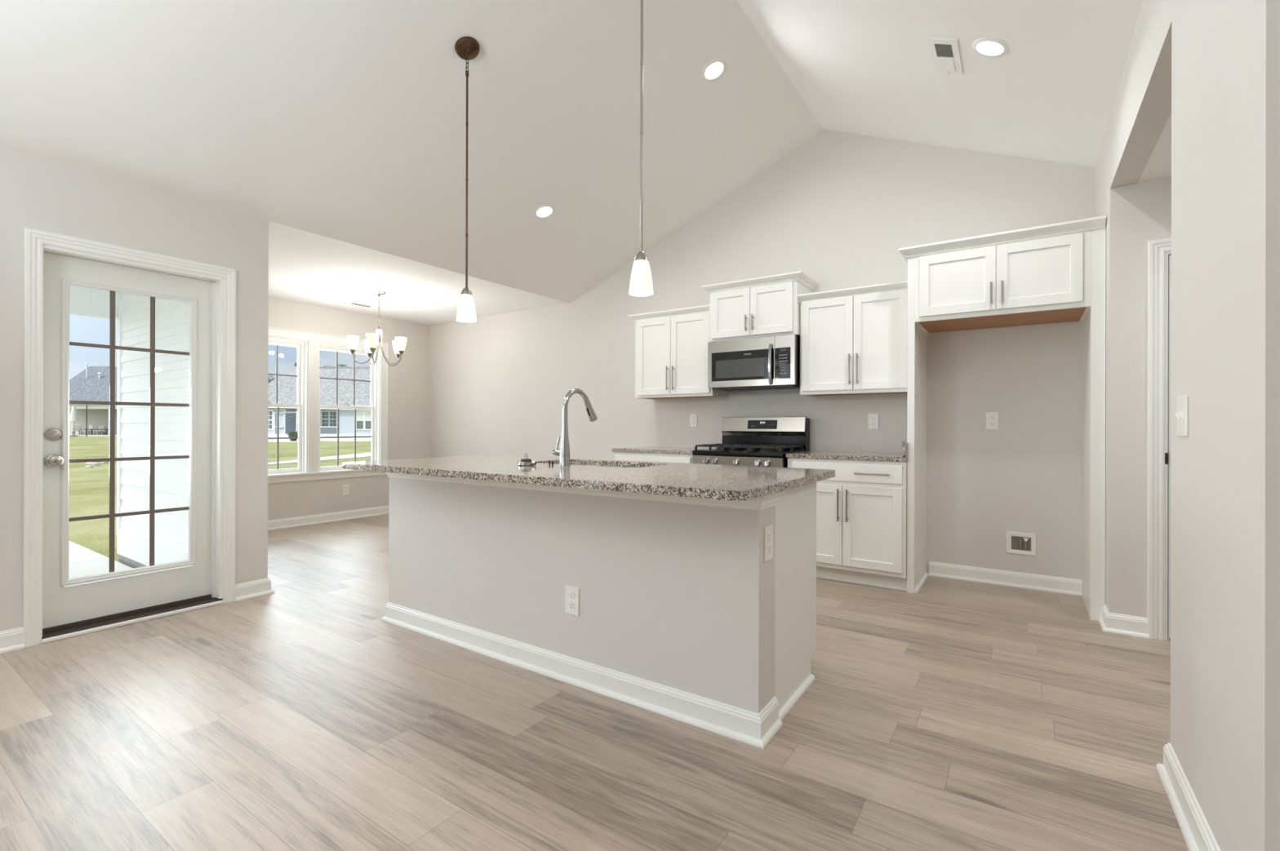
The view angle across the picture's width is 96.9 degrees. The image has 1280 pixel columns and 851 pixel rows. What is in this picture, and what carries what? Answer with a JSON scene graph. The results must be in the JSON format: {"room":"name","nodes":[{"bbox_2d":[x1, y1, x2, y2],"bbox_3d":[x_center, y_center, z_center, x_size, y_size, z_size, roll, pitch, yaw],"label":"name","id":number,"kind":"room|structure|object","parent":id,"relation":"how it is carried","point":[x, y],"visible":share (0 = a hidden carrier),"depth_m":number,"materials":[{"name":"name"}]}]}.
{"room":"kitchen","nodes":[
{"label":"kitchen","id":0,"kind":"room"},
{"bbox_2d":[0,147,268,631],"bbox_3d":[-4.289,-0.088,1.231,0.165,2.598,6.245,0,0,34],"label":"wall","id":1,"kind":"structure","parent":0,"point":[36,193],"depth_m":3.15,"materials":[{"name":"beige paint"}]},
{"bbox_2d":[0,626,24,653],"bbox_3d":[-4.522,1.058,0.714,0.030,0.102,5.132,0,0,34],"label":"baseboard","id":2,"kind":"structure","parent":1,"relation":"attached to","point":[11,640],"depth_m":2.81,"materials":[{"name":"white paint"}]},
{"bbox_2d":[22,227,235,648],"bbox_3d":[-2.833,0.061,3.227,0.018,2.108,0.920,0,0,34],"label":"door frame","id":3,"kind":"structure","parent":1,"relation":"attached to","point":[34,239],"depth_m":2.89,"materials":[{"name":"white paint"}]},
{"bbox_2d":[41,244,223,644],"bbox_3d":[-2.905,0.118,3.275,0.195,2.095,0.794,0,0,34],"label":"door","id":4,"kind":"structure","parent":1,"relation":"in","point":[72,607],"depth_m":3.25,"materials":[{"name":"white paint"}]},
{"bbox_2d":[69,290,189,572],"bbox_3d":[-2.935,0.034,3.281,0.007,1.589,0.535,0,0,34],"label":"grille","id":5,"kind":"object","parent":4,"relation":"attached to","point":[112,347],"depth_m":3.27,"materials":[{"name":"brown"}]},
{"bbox_2d":[235,506,389,601],"bbox_3d":[-2.274,1.067,5.346,3.575,0.102,3.223,0,0,34],"label":"baseboard","id":6,"kind":"structure","parent":1,"relation":"attached to","point":[277,524],"depth_m":6.24,"materials":[{"name":"white paint"}]},
{"bbox_2d":[116,292,189,568],"bbox_3d":[-3.711,0.062,4.485,2.514,2.904,0.101,0,0,35],"label":"wall","id":7,"kind":"structure","parent":0,"point":[171,317],"depth_m":4.71,"materials":[{"name":"white plastic"}]},
{"bbox_2d":[267,297,429,520],"bbox_3d":[-3.775,-0.084,6.417,0.115,2.598,3.130,0,0,34],"label":"wall","id":8,"kind":"structure","parent":0,"point":[408,381],"depth_m":6.99,"materials":[{"name":"beige paint"}]},
{"bbox_2d":[267,327,387,484],"bbox_3d":[-3.733,-0.213,6.440,0.162,1.662,1.835,0,0,34],"label":"window","id":9,"kind":"structure","parent":8,"relation":"in","point":[308,345],"depth_m":6.45,"materials":[{"name":"white paint"}]},
{"bbox_2d":[267,407,297,469],"bbox_3d":[-4.015,0.139,6.108,0.006,0.677,0.630,0,0,34],"label":"grille","id":10,"kind":"object","parent":9,"relation":"attached to","point":[277,437],"depth_m":6.19,"materials":[{"name":"grey"}]},
{"bbox_2d":[268,345,297,404],"bbox_3d":[-4.034,-0.555,6.122,0.006,0.651,0.630,0,0,34],"label":"window pane","id":11,"kind":"object","parent":9,"relation":"attached to","point":[277,346],"depth_m":6.21,"materials":[{"name":"clear glass"}]},
{"bbox_2d":[319,351,370,406],"bbox_3d":[-3.550,-0.553,6.840,0.006,0.651,0.628,0,0,34],"label":"window pane","id":12,"kind":"object","parent":9,"relation":"attached to","point":[356,353],"depth_m":6.91,"materials":[{"name":"clear glass"}]},
{"bbox_2d":[320,408,371,466],"bbox_3d":[-3.531,0.141,6.826,0.006,0.677,0.628,0,0,34],"label":"grille","id":13,"kind":"object","parent":9,"relation":"attached to","point":[337,437],"depth_m":6.77,"materials":[{"name":"grey"}]},
{"bbox_2d":[342,484,349,495],"bbox_3d":[-3.490,0.761,6.732,0.009,0.124,0.078,0,0,34],"label":"wall outlet","id":14,"kind":"object","parent":8,"relation":"attached to","point":[345,487],"visible":1,"depth_m":6.73,"materials":[{"name":"white plastic"}]},
{"bbox_2d":[268,221,568,325],"bbox_3d":[-2.712,-1.421,5.755,2.613,0.120,3.245,0,0,34],"label":"ceiling","id":15,"kind":"structure","parent":0,"point":[307,268],"depth_m":5.48,"materials":[{"name":"paint"}]},
{"bbox_2d":[345,302,377,308],"bbox_3d":[-3.138,-1.357,6.388,0.140,0.008,0.300,0,0,34],"label":"ceiling vent","id":16,"kind":"object","parent":15,"relation":"in","point":[355,304],"visible":1,"depth_m":6.38,"materials":[{"name":"white plastic"}]},
{"bbox_2d":[346,290,407,366],"bbox_3d":[-2.662,-0.990,5.794,0.567,0.742,0.566,0,0,34],"label":"chandelier","id":17,"kind":"object","parent":15,"relation":"hanging from","point":[372,340],"visible":1,"depth_m":5.72,"materials":[{"name":"white glass"}]},
{"bbox_2d":[0,0,1171,303],"bbox_3d":[-0.455,-1.957,0.537,7.562,1.292,9.375,0,0,34],"label":"ceiling","id":18,"kind":"structure","parent":0,"point":[340,120],"depth_m":3.33,"materials":[{"name":"paint"}]},
{"bbox_2d":[454,35,479,322],"bbox_3d":[-0.932,-1.317,3.055,0.127,1.501,0.132,0,0,34],"label":"pendant light","id":19,"kind":"object","parent":18,"relation":"hanging from","point":[468,48],"visible":1,"depth_m":3.04,"materials":[{"name":"brown metal"}]},
{"bbox_2d":[533,204,555,218],"bbox_3d":[-0.777,-1.738,4.599,0.167,0.073,0.180,0,0,34],"label":"recessed light","id":20,"kind":"object","parent":18,"relation":"in","point":[545,211],"visible":1,"depth_m":4.59,"materials":[{"name":"white plastic"}]},
{"bbox_2d":[628,0,653,296],"bbox_3d":[0.007,-1.531,2.421,0.126,1.933,0.132,0,0,34],"label":"pendant light","id":21,"kind":"object","parent":18,"relation":"hanging from","point":[641,284],"visible":1,"depth_m":2.42,"materials":[{"name":"white glass"}]},
{"bbox_2d":[701,57,726,81],"bbox_3d":[0.488,-2.352,3.749,0.167,0.073,0.180,0,0,34],"label":"recessed light","id":22,"kind":"object","parent":18,"relation":"in","point":[713,69],"visible":1,"depth_m":3.74,"materials":[{"name":"white plastic"}]},
{"bbox_2d":[927,37,963,75],"bbox_3d":[1.683,-2.026,3.119,0.141,0.067,0.355,0,0,34],"label":"ceiling vent","id":23,"kind":"object","parent":18,"relation":"in","point":[944,52],"visible":1,"depth_m":3.10,"materials":[{"name":"white plastic"}]},
{"bbox_2d":[972,36,1009,57],"bbox_3d":[1.794,-1.937,2.902,0.165,0.077,0.180,0,0,34],"label":"recessed light","id":24,"kind":"object","parent":18,"relation":"in","point":[988,46],"visible":1,"depth_m":2.89,"materials":[{"name":"white plastic"}]},
{"bbox_2d":[0,514,1188,850],"bbox_3d":[-1.443,1.177,1.136,9.860,0.120,9.475,0,0,34],"label":"floor","id":25,"kind":"structure","parent":0,"point":[949,715],"depth_m":2.01,"materials":[{"name":"brown wood"}]},
{"bbox_2d":[381,472,816,749],"bbox_3d":[-0.312,0.679,2.932,2.310,0.884,0.776,0,0,34],"label":"kitchen island","id":26,"kind":"object","parent":25,"relation":"on","point":[683,617],"visible":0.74,"depth_m":2.37,"materials":[{"name":"beige paint"}]},
{"bbox_2d":[565,585,579,616],"bbox_3d":[-0.298,0.768,2.485,0.078,0.124,0.009,0,0,34],"label":"wall outlet","id":27,"kind":"object","parent":26,"relation":"attached to","point":[572,593],"visible":1,"depth_m":2.48,"materials":[{"name":"white plastic"}]},
{"bbox_2d":[568,602,574,609],"bbox_3d":[-0.299,0.790,2.484,0.030,0.033,0.004,0,0,34],"label":"receptacle","id":28,"kind":"object","parent":27,"relation":"attached to","point":[571,605],"depth_m":2.48,"materials":[{"name":"white plastic"}]},
{"bbox_2d":[568,591,574,599],"bbox_3d":[-0.299,0.746,2.484,0.030,0.033,0.004,0,0,34],"label":"receptacle","id":29,"kind":"object","parent":27,"relation":"attached to","point":[571,594],"depth_m":2.48,"materials":[{"name":"white plastic"}]},
{"bbox_2d":[342,454,835,501],"bbox_3d":[-0.362,0.221,2.877,2.368,0.032,1.077,0,0,34],"label":"island countertop","id":30,"kind":"structure","parent":26,"relation":"on","point":[700,481],"depth_m":2.45,"materials":[{"name":"stone"}]},
{"bbox_2d":[517,453,536,466],"bbox_3d":[-0.583,0.173,2.908,0.107,0.063,0.080,0,0,34],"label":"drain stopper","id":31,"kind":"object","parent":30,"relation":"on","point":[524,462],"visible":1,"depth_m":2.88,"materials":[{"name":"silver metal"}]},
{"bbox_2d":[551,388,597,466],"bbox_3d":[-0.340,0.005,3.001,0.103,0.400,0.279,0,0,34],"label":"kitchen faucet","id":32,"kind":"object","parent":30,"relation":"on","point":[564,451],"visible":1,"depth_m":2.89,"materials":[{"name":"silver metal"}]},
{"bbox_2d":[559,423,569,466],"bbox_3d":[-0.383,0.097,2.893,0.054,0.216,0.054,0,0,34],"label":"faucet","id":33,"kind":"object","parent":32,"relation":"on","point":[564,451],"depth_m":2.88,"materials":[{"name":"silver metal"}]},
{"bbox_2d":[764,524,773,562],"bbox_3d":[0.472,0.431,2.075,0.009,0.124,0.078,0,0,34],"label":"wall outlet","id":34,"kind":"object","parent":26,"relation":"attached to","point":[768,531],"visible":1,"depth_m":2.07,"materials":[{"name":"white plastic"}]},
{"bbox_2d":[768,545,771,554],"bbox_3d":[0.474,0.453,2.074,0.004,0.033,0.030,0,0,34],"label":"receptacle","id":35,"kind":"object","parent":34,"relation":"attached to","point":[769,546],"depth_m":2.07,"materials":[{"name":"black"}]},
{"bbox_2d":[768,533,771,542],"bbox_3d":[0.474,0.408,2.074,0.004,0.033,0.030,0,0,34],"label":"receptacle","id":36,"kind":"object","parent":34,"relation":"attached to","point":[769,534],"depth_m":2.07,"materials":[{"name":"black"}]},
{"bbox_2d":[614,452,693,463],"bbox_3d":[0.262,0.682,5.171,0.821,0.884,0.672,0,0,34],"label":"base cabinet","id":37,"kind":"object","parent":25,"relation":"on","point":[648,457],"visible":0.02,"depth_m":4.91,"materials":[{"name":"white paint"}]},
{"bbox_2d":[611,446,715,454],"bbox_3d":[0.266,0.225,5.192,0.838,0.031,0.642,0,0,34],"label":"countertop","id":38,"kind":"structure","parent":37,"relation":"on","point":[657,450],"depth_m":5.01,"materials":[{"name":"stone"}]},
{"bbox_2d":[692,416,809,467],"bbox_3d":[0.915,0.514,4.697,0.764,1.182,0.696,0,0,34],"label":"gas range","id":39,"kind":"object","parent":25,"relation":"on","point":[758,442],"visible":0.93,"depth_m":4.72,"materials":[{"name":"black metal"}]},
{"bbox_2d":[692,448,806,457],"bbox_3d":[0.908,0.220,4.686,0.764,0.035,0.574,0,0,34],"label":"cooktop","id":40,"kind":"object","parent":39,"relation":"in","point":[717,452],"depth_m":4.51,"materials":[{"name":"black metal"}]},
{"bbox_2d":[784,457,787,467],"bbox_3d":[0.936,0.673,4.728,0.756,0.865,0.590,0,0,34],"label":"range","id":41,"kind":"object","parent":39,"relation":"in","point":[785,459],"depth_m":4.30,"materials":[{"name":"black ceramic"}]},
{"bbox_2d":[787,457,906,591],"bbox_3d":[1.602,0.685,4.267,0.815,0.884,0.672,0,0,34],"label":"base cabinet","id":42,"kind":"object","parent":25,"relation":"on","point":[861,511],"visible":0.82,"depth_m":3.96,"materials":[{"name":"white paint"}]},
{"bbox_2d":[786,450,906,462],"bbox_3d":[1.612,0.227,4.284,0.824,0.031,0.642,0,0,34],"label":"countertop","id":43,"kind":"structure","parent":42,"relation":"on","point":[846,455],"depth_m":4.09,"materials":[{"name":"stone"}]},
{"bbox_2d":[902,441,906,457],"bbox_3d":[1.947,0.162,4.061,0.020,0.102,0.637,0,0,34],"label":"side splash","id":44,"kind":"object","parent":43,"relation":"on","point":[904,443],"visible":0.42,"depth_m":3.80,"materials":[{"name":"stone"}]},
{"bbox_2d":[906,257,928,593],"bbox_3d":[1.997,-0.003,4.059,0.063,2.262,0.587,0,0,34],"label":"panel","id":45,"kind":"object","parent":25,"relation":"on","point":[917,575],"visible":0.97,"depth_m":3.84,"materials":[{"name":"white paint"}]},
{"bbox_2d":[1081,227,1106,621],"bbox_3d":[2.804,-0.002,3.512,0.066,2.262,0.591,0,0,34],"label":"panel","id":46,"kind":"object","parent":25,"relation":"on","point":[1093,357],"visible":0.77,"depth_m":3.28,"materials":[{"name":"white paint"}]},
{"bbox_2d":[429,128,1095,580],"bbox_3d":[0.107,-0.652,5.758,7.287,3.752,0.115,0,0,34],"label":"wall","id":47,"kind":"structure","parent":0,"point":[838,208],"depth_m":4.58,"materials":[{"name":"beige paint"}]},
{"bbox_2d":[627,304,728,399],"bbox_3d":[0.349,-0.653,5.292,0.866,0.786,0.386,0,0,34],"label":"upper cabinet","id":48,"kind":"object","parent":47,"relation":"attached to","point":[671,346],"visible":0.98,"depth_m":5.14,"materials":[{"name":"white paint"}]},
{"bbox_2d":[689,413,697,426],"bbox_3d":[0.510,-0.048,5.410,0.078,0.124,0.009,0,0,34],"label":"wall outlet","id":49,"kind":"object","parent":47,"relation":"attached to","point":[693,417],"visible":1,"depth_m":5.41,"materials":[{"name":"white plastic"}]},
{"bbox_2d":[702,271,817,342],"bbox_3d":[1.011,-0.960,4.813,0.866,0.480,0.441,0,0,34],"label":"upper cabinet","id":50,"kind":"object","parent":47,"relation":"attached to","point":[767,306],"visible":0.96,"depth_m":4.63,"materials":[{"name":"white paint"}]},
{"bbox_2d":[707,334,799,391],"bbox_3d":[1.000,-0.514,4.797,0.756,0.408,0.469,0,0,34],"label":"microwave","id":51,"kind":"object","parent":50,"relation":"attached to","point":[771,362],"visible":1,"depth_m":4.62,"materials":[{"name":"silver metal"}]},
{"bbox_2d":[797,280,907,396],"bbox_3d":[1.667,-0.637,4.403,0.870,0.788,0.386,0,0,34],"label":"upper cabinet","id":52,"kind":"object","parent":47,"relation":"attached to","point":[854,340],"visible":0.94,"depth_m":4.25,"materials":[{"name":"white paint"}]},
{"bbox_2d":[867,413,878,429],"bbox_3d":[1.853,-0.033,4.505,0.078,0.124,0.009,0,0,34],"label":"wall outlet","id":53,"kind":"object","parent":47,"relation":"attached to","point":[873,419],"visible":1,"depth_m":4.50,"materials":[{"name":"white plastic"}]},
{"bbox_2d":[986,412,998,429],"bbox_3d":[2.519,-0.033,4.055,0.078,0.124,0.009,0,0,34],"label":"wall outlet","id":54,"kind":"object","parent":47,"relation":"attached to","point":[992,418],"visible":1,"depth_m":4.05,"materials":[{"name":"white plastic"}]},
{"bbox_2d":[915,230,1091,333],"bbox_3d":[2.379,-0.914,3.769,0.929,0.440,0.643,0,0,34],"label":"upper cabinet","id":55,"kind":"object","parent":47,"relation":"attached to","point":[1046,280],"visible":1,"depth_m":3.54,"materials":[{"name":"white paint"}]},
{"bbox_2d":[897,215,1106,263],"bbox_3d":[2.369,-1.163,3.781,1.087,0.058,0.637,0,0,34],"label":"crown molding","id":56,"kind":"structure","parent":55,"relation":"on","point":[1099,222],"depth_m":3.49,"materials":[{"name":"white paint"}]},
{"bbox_2d":[928,561,1081,596],"bbox_3d":[2.554,1.078,4.016,0.909,0.102,0.030,0,0,34],"label":"baseboard","id":57,"kind":"structure","parent":47,"relation":"attached to","point":[984,575],"depth_m":3.99,"materials":[{"name":"white paint"}]},
{"bbox_2d":[1006,531,1035,555],"bbox_3d":[2.659,0.824,3.957,0.173,0.152,0.020,0,0,34],"label":"water supply box","id":58,"kind":"object","parent":47,"relation":"attached to","point":[1017,543],"visible":1,"depth_m":3.96,"materials":[{"name":"white plastic"}]},
{"bbox_2d":[1137,177,1171,617],"bbox_3d":[3.734,-0.044,2.398,2.488,2.550,0.115,0,0,34],"label":"wall","id":59,"kind":"structure","parent":0,"point":[1154,197],"depth_m":3.03,"materials":[{"name":"beige paint"}]},
{"bbox_2d":[1146,238,1171,640],"bbox_3d":[3.077,0.075,2.760,0.909,2.108,0.018,0,0,34],"label":"door frame","id":60,"kind":"structure","parent":59,"relation":"attached to","point":[1156,248],"depth_m":2.99,"materials":[{"name":"white paint"}]},
{"bbox_2d":[1163,250,1171,640],"bbox_3d":[3.113,0.107,2.814,0.783,2.045,0.118,0,0,34],"label":"door","id":61,"kind":"structure","parent":59,"relation":"in","point":[1167,255],"depth_m":2.98,"materials":[{"name":"white paint"}]},
{"bbox_2d":[1095,0,1279,850],"bbox_3d":[2.163,-0.245,2.395,0.115,2.943,3.160,0,0,34],"label":"wall","id":62,"kind":"structure","parent":0,"point":[1212,65],"depth_m":1.41,"materials":[{"name":"beige paint"}]},
{"bbox_2d":[1098,604,1149,639],"bbox_3d":[2.666,1.078,3.130,0.191,0.102,0.200,0,0,34],"label":"baseboard","id":63,"kind":"structure","parent":62,"relation":"attached to","point":[1111,623],"depth_m":3.06,"materials":[{"name":"white paint"}]},
{"bbox_2d":[1174,395,1188,436],"bbox_3d":[1.606,-0.027,1.686,0.016,0.120,0.118,0,0,34],"label":"light switch","id":64,"kind":"object","parent":62,"relation":"attached to","point":[1181,414],"visible":1,"depth_m":1.66,"materials":[{"name":"white plastic"}]},
{"bbox_2d":[1155,742,1220,850],"bbox_3d":[2.535,1.076,0.752,2.633,0.102,0.915,0,0,34],"label":"baseboard","id":65,"kind":"structure","parent":62,"relation":"attached to","point":[1197,835],"depth_m":1.59,"materials":[{"name":"white paint"}]},
{"label":"outside","id":66,"kind":"structure","parent":0,"visible":0},
{"bbox_2d":[68,436,371,562],"bbox_3d":[-43.787,1.492,113.942,320.000,0.300,380.000,0,0,34],"label":"lawn","id":67,"kind":"structure","parent":66,"point":[89,488],"depth_m":15.08,"materials":[{"name":"green plant"}]},
{"bbox_2d":[69,405,79,436],"bbox_3d":[-65.881,-0.545,65.983,0.880,3.600,0.837,0,0,34],"label":"patio umbrella","id":68,"kind":"object","parent":67,"relation":"on","point":[73,417],"visible":0.99,"depth_m":65.82,"materials":[{"name":"white fabric"}]},
{"bbox_2d":[86,404,87,436],"bbox_3d":[-62.431,-0.588,63.984,0.090,3.700,0.090,0,0,34],"label":"lamp pole","id":69,"kind":"object","parent":67,"relation":"on","point":[86,405],"visible":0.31,"depth_m":63.97,"materials":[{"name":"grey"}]},
{"bbox_2d":[84,465,93,468],"bbox_3d":[-17.400,1.312,17.909,0.174,0.098,0.193,0,0,34],"label":"stone","id":70,"kind":"object","parent":67,"relation":"on","point":[89,466],"visible":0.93,"depth_m":17.86,"materials":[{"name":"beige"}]},
{"bbox_2d":[85,462,98,465],"bbox_3d":[-18.652,1.285,19.327,0.308,0.194,0.329,0,0,11],"label":"stone","id":71,"kind":"object","parent":67,"relation":"on","point":[87,463],"visible":0.38,"depth_m":19.19,"materials":[{"name":"beige stone"}]},
{"bbox_2d":[69,363,116,436],"bbox_3d":[-61.903,-3.281,73.236,21.522,9.101,13.500,0,0,0],"label":"neighbor house","id":72,"kind":"structure","parent":67,"relation":"on","point":[92,384],"depth_m":70.38,"materials":[{"name":"beige"}]},
{"bbox_2d":[72,425,81,435],"bbox_3d":[-68.703,0.536,69.197,0.740,1.150,0.685,0,0,-29],"label":"patio chair","id":73,"kind":"object","parent":72,"relation":"on","point":[77,428],"visible":0.97,"depth_m":69.40,"materials":[{"name":"white fabric"}]},
{"bbox_2d":[82,425,93,435],"bbox_3d":[-67.483,0.539,69.299,0.740,1.150,0.685,0,0,17],"label":"patio chair","id":74,"kind":"object","parent":72,"relation":"on","point":[91,427],"visible":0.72,"depth_m":69.51,"materials":[{"name":"white fabric"}]},
{"bbox_2d":[84,429,108,435],"bbox_3d":[-64.486,0.770,67.583,2.600,0.700,0.800,0,0,0],"label":"patio table","id":75,"kind":"object","parent":72,"relation":"on","point":[85,429],"visible":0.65,"depth_m":67.20,"materials":[{"name":"grey"}]},
{"bbox_2d":[94,425,104,435],"bbox_3d":[-66.320,0.542,69.600,0.740,1.150,0.685,0,0,-11],"label":"patio chair","id":76,"kind":"object","parent":72,"relation":"on","point":[100,427],"visible":0.81,"depth_m":69.83,"materials":[{"name":"white fabric"}]},
{"bbox_2d":[91,462,100,466],"bbox_3d":[-18.242,1.304,19.021,0.227,0.132,0.194,0,0,-20],"label":"stone","id":77,"kind":"object","parent":67,"relation":"on","point":[93,464],"visible":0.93,"depth_m":18.96,"materials":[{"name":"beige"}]},
{"bbox_2d":[68,541,133,578],"bbox_3d":[-6.231,1.352,3.218,5.273,0.310,4.775,0,0,34],"label":"porch slab","id":78,"kind":"object","parent":67,"relation":"on","point":[82,562],"depth_m":4.94,"materials":[{"name":"concrete"}]},
{"bbox_2d":[69,284,117,319],"bbox_3d":[-5.130,-0.146,2.503,2.653,2.690,4.815,0,0,34],"label":"porch roof","id":79,"kind":"structure","parent":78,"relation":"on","point":[83,301],"depth_m":5.01,"materials":[{"name":"white paint"}]},
{"bbox_2d":[267,376,275,383],"bbox_3d":[-43.660,-2.356,66.266,4.563,7.347,4.075,0,0,34],"label":"tree","id":80,"kind":"object","parent":67,"relation":"on","point":[273,379],"visible":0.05,"depth_m":66.45,"materials":[{"name":"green plant"}]},
{"bbox_2d":[267,440,320,442],"bbox_3d":[-29.416,1.306,46.641,4.892,0.050,2.500,0,0,0],"label":"strip","id":81,"kind":"object","parent":67,"relation":"on","point":[268,441],"visible":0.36,"depth_m":45.39,"materials":[{"name":"concrete"}]},
{"bbox_2d":[287,431,297,441],"bbox_3d":[-28.722,0.891,46.991,0.923,0.823,0.894,0,0,34],"label":"potted plant","id":82,"kind":"object","parent":81,"relation":"on","point":[292,434],"visible":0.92,"depth_m":46.81,"materials":[{"name":"green plant"}]},
{"bbox_2d":[267,452,371,465],"bbox_3d":[-12.086,1.344,27.382,2.609,0.030,17.134,0,0,2],"label":"sidewalk","id":83,"kind":"structure","parent":67,"relation":"on","point":[362,455],"depth_m":23.04,"materials":[{"name":"concrete"}]},
{"bbox_2d":[267,366,371,441],"bbox_3d":[-25.342,-2.129,53.944,23.128,6.950,13.100,0,0,0],"label":"neighbor house","id":84,"kind":"structure","parent":67,"relation":"on","point":[286,385],"depth_m":48.77,"materials":[{"name":"grey"}]},
{"bbox_2d":[356,412,371,419],"bbox_3d":[-23.310,-0.801,47.969,1.303,0.731,0.007,0,0,0],"label":"blind","id":85,"kind":"object","parent":84,"relation":"hanging from","point":[360,415],"depth_m":47.97,"materials":[{"name":"white"}]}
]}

